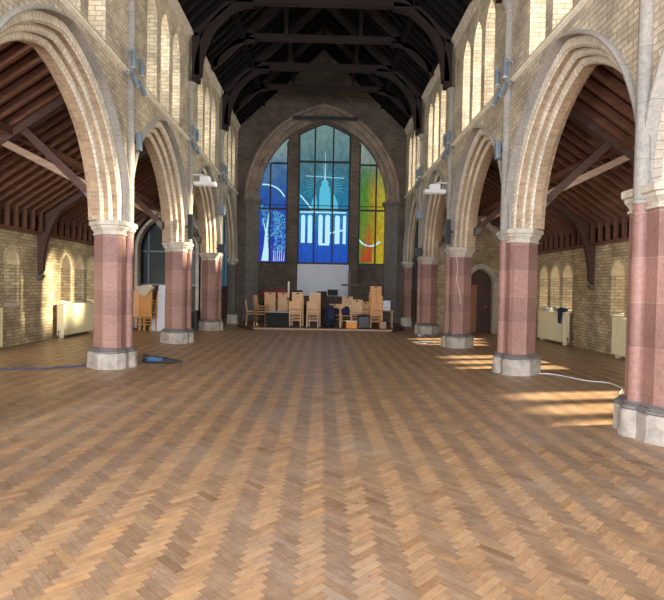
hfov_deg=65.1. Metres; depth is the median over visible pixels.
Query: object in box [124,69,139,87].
spotlight
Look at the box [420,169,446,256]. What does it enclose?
pointed arch
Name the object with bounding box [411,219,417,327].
screen
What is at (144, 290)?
draped cloth
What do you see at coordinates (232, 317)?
column
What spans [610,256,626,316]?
window
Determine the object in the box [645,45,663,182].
pointed arch
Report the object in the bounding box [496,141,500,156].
grille
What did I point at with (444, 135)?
spotlight
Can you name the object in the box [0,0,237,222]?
wall
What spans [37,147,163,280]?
truss
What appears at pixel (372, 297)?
chair
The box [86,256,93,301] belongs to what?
window
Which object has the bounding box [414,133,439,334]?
pier
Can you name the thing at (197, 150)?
spotlight
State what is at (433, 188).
heater
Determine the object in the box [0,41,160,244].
ceiling
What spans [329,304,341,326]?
chair
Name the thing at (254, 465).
floor
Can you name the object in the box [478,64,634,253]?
ceiling
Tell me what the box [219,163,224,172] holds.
spotlight
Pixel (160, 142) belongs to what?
pointed arch
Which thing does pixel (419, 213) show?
loudspeaker
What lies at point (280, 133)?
arch
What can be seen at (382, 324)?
carton
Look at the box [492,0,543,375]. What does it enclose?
pier
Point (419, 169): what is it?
spotlight
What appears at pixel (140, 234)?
arch
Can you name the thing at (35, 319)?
wall
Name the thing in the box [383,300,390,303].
equipment box
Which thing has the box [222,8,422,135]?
roof truss
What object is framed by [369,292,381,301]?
chair
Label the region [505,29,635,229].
pointed arch
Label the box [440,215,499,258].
blind arch
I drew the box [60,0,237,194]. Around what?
trim
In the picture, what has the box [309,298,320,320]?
chair
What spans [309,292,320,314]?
chair
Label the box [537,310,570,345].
radiator
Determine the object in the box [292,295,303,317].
chair
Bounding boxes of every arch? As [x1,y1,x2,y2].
[0,4,129,220]
[133,209,201,326]
[134,118,189,241]
[193,164,220,252]
[216,188,237,258]
[242,103,400,322]
[403,192,422,261]
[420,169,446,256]
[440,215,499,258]
[449,125,501,247]
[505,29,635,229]
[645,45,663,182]
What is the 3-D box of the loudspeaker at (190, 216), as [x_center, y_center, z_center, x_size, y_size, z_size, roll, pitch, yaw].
[-3.944,-2.017,14.331,0.215,0.680,0.140,1,1,-1]
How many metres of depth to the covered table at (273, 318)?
19.32 m
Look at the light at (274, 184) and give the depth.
23.35 m
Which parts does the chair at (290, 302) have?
panel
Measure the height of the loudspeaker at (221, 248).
0.300 m
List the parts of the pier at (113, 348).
moulding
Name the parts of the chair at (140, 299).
panel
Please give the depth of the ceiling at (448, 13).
18.00 m
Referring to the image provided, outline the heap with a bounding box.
[258,288,291,299]
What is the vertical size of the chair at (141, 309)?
0.865 m
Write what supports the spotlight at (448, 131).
attached to the pier at (456, 334)
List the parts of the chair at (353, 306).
panel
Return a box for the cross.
[341,270,357,323]
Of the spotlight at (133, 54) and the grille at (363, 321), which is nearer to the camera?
the spotlight at (133, 54)
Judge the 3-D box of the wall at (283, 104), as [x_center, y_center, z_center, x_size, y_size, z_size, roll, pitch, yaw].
[-0.449,-5.434,23.102,8.800,13.000,0.550,1,1,-1]
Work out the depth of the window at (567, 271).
16.21 m
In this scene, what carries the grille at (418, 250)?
attached to the loudspeaker at (418, 251)
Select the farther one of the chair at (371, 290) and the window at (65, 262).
the chair at (371, 290)
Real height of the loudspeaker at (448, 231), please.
0.680 m
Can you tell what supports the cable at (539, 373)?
on the floor
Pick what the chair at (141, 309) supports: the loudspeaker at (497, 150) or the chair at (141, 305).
the chair at (141, 305)
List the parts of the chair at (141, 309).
panel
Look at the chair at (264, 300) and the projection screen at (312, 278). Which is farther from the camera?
the projection screen at (312, 278)
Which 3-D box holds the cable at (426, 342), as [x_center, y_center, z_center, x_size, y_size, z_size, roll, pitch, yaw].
[2.777,1.282,15.711,0.619,0.024,0.594,1,1,-17]
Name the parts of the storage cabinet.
door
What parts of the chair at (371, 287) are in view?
panel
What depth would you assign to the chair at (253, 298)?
19.73 m
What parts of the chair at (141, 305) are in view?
panel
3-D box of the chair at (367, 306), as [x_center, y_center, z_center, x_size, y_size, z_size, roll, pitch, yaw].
[1.334,0.595,21.018,0.445,0.865,0.495,1,1,-1]
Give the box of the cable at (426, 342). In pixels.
[414,341,435,343]
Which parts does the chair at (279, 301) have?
panel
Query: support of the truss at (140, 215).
attached to the ceiling at (28, 189)
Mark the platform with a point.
(261, 326)
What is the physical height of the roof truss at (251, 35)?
3.563 m
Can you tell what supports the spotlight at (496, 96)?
attached to the pier at (515, 355)
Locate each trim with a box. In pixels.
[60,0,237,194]
[168,0,240,130]
[404,0,480,134]
[404,0,588,197]
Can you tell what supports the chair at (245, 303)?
on the platform
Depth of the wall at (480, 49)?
10.84 m
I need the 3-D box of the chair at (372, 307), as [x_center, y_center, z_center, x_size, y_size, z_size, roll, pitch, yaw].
[1.659,0.632,19.625,0.445,0.865,0.495,1,1,-1]
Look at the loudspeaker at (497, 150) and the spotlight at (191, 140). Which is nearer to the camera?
the loudspeaker at (497, 150)
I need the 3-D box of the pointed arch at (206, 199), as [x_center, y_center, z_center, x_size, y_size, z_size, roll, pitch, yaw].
[-4.356,-3.026,16.806,0.710,2.730,4.500,1,1,-1]
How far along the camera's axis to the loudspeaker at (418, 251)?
18.56 m
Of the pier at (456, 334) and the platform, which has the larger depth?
the platform
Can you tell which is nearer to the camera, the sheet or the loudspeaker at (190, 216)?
the loudspeaker at (190, 216)
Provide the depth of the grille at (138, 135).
10.31 m
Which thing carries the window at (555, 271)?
in the wall at (590, 318)
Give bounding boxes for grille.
[136,133,140,148]
[188,216,191,237]
[218,207,223,213]
[218,245,223,251]
[359,317,368,326]
[416,248,421,255]
[446,221,450,241]
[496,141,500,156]
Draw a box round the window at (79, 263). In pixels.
[74,254,84,302]
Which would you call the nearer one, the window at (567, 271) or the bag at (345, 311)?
the window at (567, 271)
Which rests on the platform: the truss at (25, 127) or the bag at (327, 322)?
the bag at (327, 322)
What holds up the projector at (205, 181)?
attached to the wall at (161, 40)
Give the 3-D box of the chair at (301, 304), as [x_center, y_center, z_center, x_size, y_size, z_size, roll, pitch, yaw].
[-1.327,0.568,20.117,0.445,0.865,0.495,1,1,-1]
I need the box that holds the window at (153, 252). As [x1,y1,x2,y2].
[140,219,195,325]
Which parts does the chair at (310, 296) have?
panel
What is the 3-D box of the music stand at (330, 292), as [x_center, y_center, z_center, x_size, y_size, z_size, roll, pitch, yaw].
[0.025,0.285,21.171,0.437,1.423,0.395,1,1,-1]
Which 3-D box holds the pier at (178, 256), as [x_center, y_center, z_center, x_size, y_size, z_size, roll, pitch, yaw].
[-4.292,-2.445,14.619,0.915,7.270,0.920,1,1,-1]
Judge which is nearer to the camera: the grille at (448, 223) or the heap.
the grille at (448, 223)
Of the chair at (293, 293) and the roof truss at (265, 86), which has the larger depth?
the roof truss at (265, 86)
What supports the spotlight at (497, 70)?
attached to the pier at (515, 355)
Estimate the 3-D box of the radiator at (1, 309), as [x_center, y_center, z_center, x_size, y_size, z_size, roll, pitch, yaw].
[-7.796,0.712,10.986,0.250,0.998,2.378,1,1,-1]
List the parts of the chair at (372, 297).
panel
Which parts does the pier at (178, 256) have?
moulding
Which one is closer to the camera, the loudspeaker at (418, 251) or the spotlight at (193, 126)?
the spotlight at (193, 126)
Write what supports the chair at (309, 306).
on the platform
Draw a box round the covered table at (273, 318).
[266,311,288,326]
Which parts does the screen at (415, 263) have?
frame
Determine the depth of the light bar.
22.50 m
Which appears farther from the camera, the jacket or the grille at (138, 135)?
the jacket
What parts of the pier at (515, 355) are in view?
moulding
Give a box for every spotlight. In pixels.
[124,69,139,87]
[126,48,136,68]
[137,58,144,77]
[138,79,147,96]
[187,139,196,149]
[188,125,194,137]
[195,129,198,141]
[196,144,200,154]
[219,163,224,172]
[418,167,423,176]
[442,134,446,146]
[444,144,453,155]
[446,130,453,143]
[491,88,500,105]
[494,68,502,86]
[498,79,513,96]
[502,58,513,78]
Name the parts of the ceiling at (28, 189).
wall plate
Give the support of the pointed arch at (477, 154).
attached to the wall at (480, 49)
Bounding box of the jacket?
[557,307,567,323]
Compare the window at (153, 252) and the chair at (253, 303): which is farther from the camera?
the window at (153, 252)
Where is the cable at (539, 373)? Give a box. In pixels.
[539,373,622,393]
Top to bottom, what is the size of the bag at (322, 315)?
0.722 m
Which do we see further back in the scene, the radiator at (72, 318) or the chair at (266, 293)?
the chair at (266, 293)
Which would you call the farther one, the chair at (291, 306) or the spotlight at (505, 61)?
the chair at (291, 306)
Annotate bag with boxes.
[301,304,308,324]
[319,307,326,325]
[322,318,331,326]
[324,303,335,326]
[341,306,349,314]
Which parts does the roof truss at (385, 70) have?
wall post, wall post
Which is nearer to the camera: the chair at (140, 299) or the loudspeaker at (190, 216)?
the loudspeaker at (190, 216)
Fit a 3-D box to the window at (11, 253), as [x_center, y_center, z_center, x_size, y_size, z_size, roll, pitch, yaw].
[-8.267,-0.617,12.979,0.592,1.548,0.760,1,1,-1]
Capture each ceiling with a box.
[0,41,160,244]
[178,0,469,128]
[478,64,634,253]
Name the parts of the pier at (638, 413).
moulding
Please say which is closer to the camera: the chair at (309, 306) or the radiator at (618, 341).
the radiator at (618, 341)
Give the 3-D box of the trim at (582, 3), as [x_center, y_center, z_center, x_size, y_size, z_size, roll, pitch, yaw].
[3.464,-4.220,9.947,0.080,0.100,25.950,1,1,-1]
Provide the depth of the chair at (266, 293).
21.01 m
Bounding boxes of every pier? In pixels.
[86,0,137,369]
[160,81,196,343]
[198,129,225,330]
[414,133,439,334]
[440,87,474,348]
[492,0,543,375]
[612,0,663,446]
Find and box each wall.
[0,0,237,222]
[0,227,93,347]
[133,196,200,326]
[236,46,406,323]
[405,0,663,221]
[436,207,499,332]
[535,240,628,357]
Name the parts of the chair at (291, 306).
panel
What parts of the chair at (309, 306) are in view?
panel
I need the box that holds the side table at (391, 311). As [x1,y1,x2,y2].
[383,310,393,327]
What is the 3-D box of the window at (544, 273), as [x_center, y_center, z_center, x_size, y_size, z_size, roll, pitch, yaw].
[7.495,-0.441,17.731,0.592,1.548,0.760,1,1,-1]
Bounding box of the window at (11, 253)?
[3,244,20,306]
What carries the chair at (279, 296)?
on the chair
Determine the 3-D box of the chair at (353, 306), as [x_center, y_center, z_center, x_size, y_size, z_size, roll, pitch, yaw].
[0.957,0.602,20.411,0.445,0.865,0.495,1,1,-1]
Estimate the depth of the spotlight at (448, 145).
14.44 m
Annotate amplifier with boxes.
[357,314,369,328]
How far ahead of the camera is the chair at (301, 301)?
19.92 m
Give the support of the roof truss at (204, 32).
attached to the ceiling at (448, 13)
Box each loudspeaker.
[135,132,142,151]
[185,214,192,238]
[216,244,225,252]
[218,206,224,214]
[414,248,422,255]
[416,210,422,218]
[445,219,452,243]
[494,141,501,159]
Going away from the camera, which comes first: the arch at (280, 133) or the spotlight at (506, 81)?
the spotlight at (506, 81)
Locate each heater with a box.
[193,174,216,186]
[423,182,446,194]
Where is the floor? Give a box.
[0,323,663,599]
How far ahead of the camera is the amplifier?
19.25 m
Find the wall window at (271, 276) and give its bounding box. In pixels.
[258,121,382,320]
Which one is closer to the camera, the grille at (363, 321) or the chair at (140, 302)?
the chair at (140, 302)
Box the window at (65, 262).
[60,252,71,303]
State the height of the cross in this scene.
2.240 m
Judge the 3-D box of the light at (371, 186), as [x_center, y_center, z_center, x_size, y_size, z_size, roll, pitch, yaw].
[1.827,-4.367,23.444,1.280,5.612,0.020,1,1,-1]
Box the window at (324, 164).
[259,124,384,265]
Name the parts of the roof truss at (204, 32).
wall post, wall post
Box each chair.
[133,303,141,327]
[133,306,143,330]
[138,306,156,331]
[139,295,157,319]
[139,298,156,322]
[139,301,156,325]
[139,303,156,328]
[245,303,257,325]
[253,295,267,317]
[253,298,267,319]
[253,303,267,325]
[262,302,277,322]
[264,292,276,313]
[264,297,275,318]
[264,300,275,320]
[264,302,275,323]
[278,295,287,310]
[278,300,287,308]
[278,303,287,309]
[289,301,301,323]
[289,304,301,326]
[291,301,303,322]
[291,304,303,325]
[292,292,303,314]
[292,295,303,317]
[292,298,303,320]
[306,301,318,324]
[306,304,318,327]
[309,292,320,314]
[309,295,320,316]
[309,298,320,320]
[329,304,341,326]
[340,304,351,327]
[350,302,362,317]
[350,304,362,320]
[351,300,362,315]
[362,304,368,314]
[369,286,381,294]
[369,289,381,298]
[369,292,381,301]
[370,296,382,318]
[370,299,382,321]
[370,302,382,324]
[370,305,382,328]
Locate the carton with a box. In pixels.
[379,321,385,328]
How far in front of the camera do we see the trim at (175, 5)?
14.49 m
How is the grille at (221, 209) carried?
attached to the loudspeaker at (221, 210)
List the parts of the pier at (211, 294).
moulding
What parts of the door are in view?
panel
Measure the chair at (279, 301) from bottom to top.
0.865 m
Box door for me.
[470,264,497,333]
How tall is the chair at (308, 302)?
0.865 m
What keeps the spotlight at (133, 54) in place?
attached to the pier at (113, 348)
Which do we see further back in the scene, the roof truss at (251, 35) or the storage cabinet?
the storage cabinet
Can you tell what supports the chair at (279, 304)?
on the platform
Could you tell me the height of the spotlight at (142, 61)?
0.350 m
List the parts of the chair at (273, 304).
panel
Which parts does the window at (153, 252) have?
frame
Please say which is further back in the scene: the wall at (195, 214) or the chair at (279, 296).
the chair at (279, 296)
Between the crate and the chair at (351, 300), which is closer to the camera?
the crate
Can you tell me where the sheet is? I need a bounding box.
[149,285,164,330]
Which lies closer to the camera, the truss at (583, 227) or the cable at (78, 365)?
the cable at (78, 365)
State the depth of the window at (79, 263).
16.77 m
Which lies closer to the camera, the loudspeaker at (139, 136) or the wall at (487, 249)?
the loudspeaker at (139, 136)
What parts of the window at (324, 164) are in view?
tree trunk glass, tree crown glass, arc glass, reed glass, tie rod, star cross glass, colonnade glass, ray glass, dome glass, flame glass, arc glass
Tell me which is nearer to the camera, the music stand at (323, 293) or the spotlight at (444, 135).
the spotlight at (444, 135)
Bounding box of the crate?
[346,321,356,328]
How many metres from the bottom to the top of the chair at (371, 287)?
0.865 m
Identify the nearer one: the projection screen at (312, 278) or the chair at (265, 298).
the chair at (265, 298)
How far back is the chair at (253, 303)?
19.51 m
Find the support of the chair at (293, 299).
on the chair at (301, 301)
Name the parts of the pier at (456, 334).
moulding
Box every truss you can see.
[0,95,86,196]
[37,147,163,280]
[134,199,200,243]
[191,0,452,90]
[210,7,434,77]
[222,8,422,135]
[233,27,411,117]
[439,205,499,247]
[474,156,595,290]
[546,107,633,206]
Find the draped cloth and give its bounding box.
[135,285,153,296]
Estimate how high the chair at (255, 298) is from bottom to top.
0.865 m
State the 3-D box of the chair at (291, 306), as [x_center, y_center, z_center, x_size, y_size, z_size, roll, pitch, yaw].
[-1.383,0.579,19.566,0.445,0.865,0.495,1,1,-1]
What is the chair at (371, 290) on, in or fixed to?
on the chair at (371, 294)
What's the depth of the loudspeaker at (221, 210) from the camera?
18.51 m
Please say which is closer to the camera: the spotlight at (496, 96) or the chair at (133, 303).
the spotlight at (496, 96)
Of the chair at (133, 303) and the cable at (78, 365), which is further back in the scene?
the chair at (133, 303)
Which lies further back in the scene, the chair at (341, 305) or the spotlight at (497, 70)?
the chair at (341, 305)
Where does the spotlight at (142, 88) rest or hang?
attached to the pier at (113, 348)
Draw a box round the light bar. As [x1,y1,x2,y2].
[293,116,358,120]
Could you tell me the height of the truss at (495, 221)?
4.021 m
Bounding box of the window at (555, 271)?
[550,263,560,310]
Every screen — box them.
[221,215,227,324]
[297,264,348,295]
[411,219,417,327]
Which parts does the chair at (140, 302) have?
panel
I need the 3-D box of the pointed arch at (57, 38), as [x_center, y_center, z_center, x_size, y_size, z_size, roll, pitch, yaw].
[-4.185,-2.813,7.710,0.710,2.724,4.800,1,1,-1]
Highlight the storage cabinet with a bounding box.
[191,310,197,329]
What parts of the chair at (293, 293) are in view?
panel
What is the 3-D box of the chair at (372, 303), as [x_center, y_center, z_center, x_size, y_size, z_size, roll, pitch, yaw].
[1.661,0.512,19.622,0.445,0.865,0.495,1,1,-1]
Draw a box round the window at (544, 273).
[539,264,548,308]
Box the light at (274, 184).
[259,139,288,261]
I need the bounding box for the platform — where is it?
[238,320,403,332]
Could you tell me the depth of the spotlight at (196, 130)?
14.77 m
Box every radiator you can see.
[0,308,3,346]
[55,302,93,338]
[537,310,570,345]
[611,317,626,357]
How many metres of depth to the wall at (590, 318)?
14.79 m
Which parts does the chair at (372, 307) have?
panel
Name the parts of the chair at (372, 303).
panel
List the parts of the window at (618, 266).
sill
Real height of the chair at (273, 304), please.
0.865 m
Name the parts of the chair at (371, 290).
panel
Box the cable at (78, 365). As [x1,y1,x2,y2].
[0,365,85,369]
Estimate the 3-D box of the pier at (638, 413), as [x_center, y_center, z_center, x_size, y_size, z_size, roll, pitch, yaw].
[3.779,-2.100,5.825,0.915,7.270,0.920,1,1,-1]
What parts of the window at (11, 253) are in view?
sill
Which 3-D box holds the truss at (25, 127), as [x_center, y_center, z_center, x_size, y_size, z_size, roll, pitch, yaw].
[-6.202,-2.410,9.982,3.446,4.021,0.220,1,1,-1]
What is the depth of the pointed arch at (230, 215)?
22.21 m
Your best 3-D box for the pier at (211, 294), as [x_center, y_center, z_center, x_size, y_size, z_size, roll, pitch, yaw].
[-4.375,-2.546,19.017,0.915,7.270,0.920,1,1,-1]
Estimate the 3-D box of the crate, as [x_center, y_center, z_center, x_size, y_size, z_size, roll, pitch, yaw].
[0.722,0.919,19.293,0.420,0.270,0.260,1,1,-1]
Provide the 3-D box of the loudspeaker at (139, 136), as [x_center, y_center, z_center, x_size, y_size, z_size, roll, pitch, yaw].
[-3.875,-3.156,10.374,0.160,0.360,0.130,1,1,-1]
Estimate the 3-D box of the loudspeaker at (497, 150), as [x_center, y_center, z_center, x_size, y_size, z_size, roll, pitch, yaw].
[3.382,-3.029,10.514,0.160,0.360,0.130,1,1,-1]
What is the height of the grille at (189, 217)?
0.598 m
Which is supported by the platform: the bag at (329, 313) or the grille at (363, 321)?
the bag at (329, 313)
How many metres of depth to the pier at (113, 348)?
9.89 m
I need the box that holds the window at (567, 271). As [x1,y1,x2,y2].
[562,262,573,311]
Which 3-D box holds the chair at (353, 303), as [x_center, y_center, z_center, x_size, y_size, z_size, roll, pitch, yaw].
[0.959,0.507,20.409,0.445,0.865,0.495,1,1,-1]
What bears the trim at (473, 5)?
attached to the wall at (480, 49)
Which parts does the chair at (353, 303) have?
panel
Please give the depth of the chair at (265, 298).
21.00 m
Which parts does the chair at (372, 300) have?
panel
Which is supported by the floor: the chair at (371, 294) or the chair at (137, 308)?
the chair at (137, 308)
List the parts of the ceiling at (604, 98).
wall plate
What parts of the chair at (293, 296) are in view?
panel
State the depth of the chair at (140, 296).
17.74 m
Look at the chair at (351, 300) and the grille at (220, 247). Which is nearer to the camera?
the grille at (220, 247)
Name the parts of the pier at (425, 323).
moulding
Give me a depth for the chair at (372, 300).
19.40 m
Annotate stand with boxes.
[143,354,182,362]
[316,291,326,322]
[327,289,337,323]
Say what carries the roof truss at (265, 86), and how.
attached to the ceiling at (448, 13)
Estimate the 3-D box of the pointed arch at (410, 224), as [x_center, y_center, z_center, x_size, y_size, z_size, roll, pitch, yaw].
[3.536,-2.987,20.957,0.710,2.748,3.980,1,1,-1]
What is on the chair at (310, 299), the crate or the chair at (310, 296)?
the chair at (310, 296)
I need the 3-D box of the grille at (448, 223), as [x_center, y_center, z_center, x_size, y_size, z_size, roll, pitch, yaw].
[3.218,-1.889,14.354,0.110,0.598,0.012,1,1,-1]
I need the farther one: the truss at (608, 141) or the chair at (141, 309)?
the chair at (141, 309)
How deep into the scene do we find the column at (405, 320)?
22.59 m
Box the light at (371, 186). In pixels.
[359,142,384,263]
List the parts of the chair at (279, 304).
panel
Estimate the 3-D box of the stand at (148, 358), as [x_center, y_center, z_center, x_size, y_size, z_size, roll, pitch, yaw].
[-3.474,1.208,10.730,0.812,0.163,0.255,1,1,-1]
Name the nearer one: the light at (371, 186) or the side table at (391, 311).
the side table at (391, 311)
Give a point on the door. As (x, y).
(484, 284)
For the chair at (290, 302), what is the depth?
19.36 m

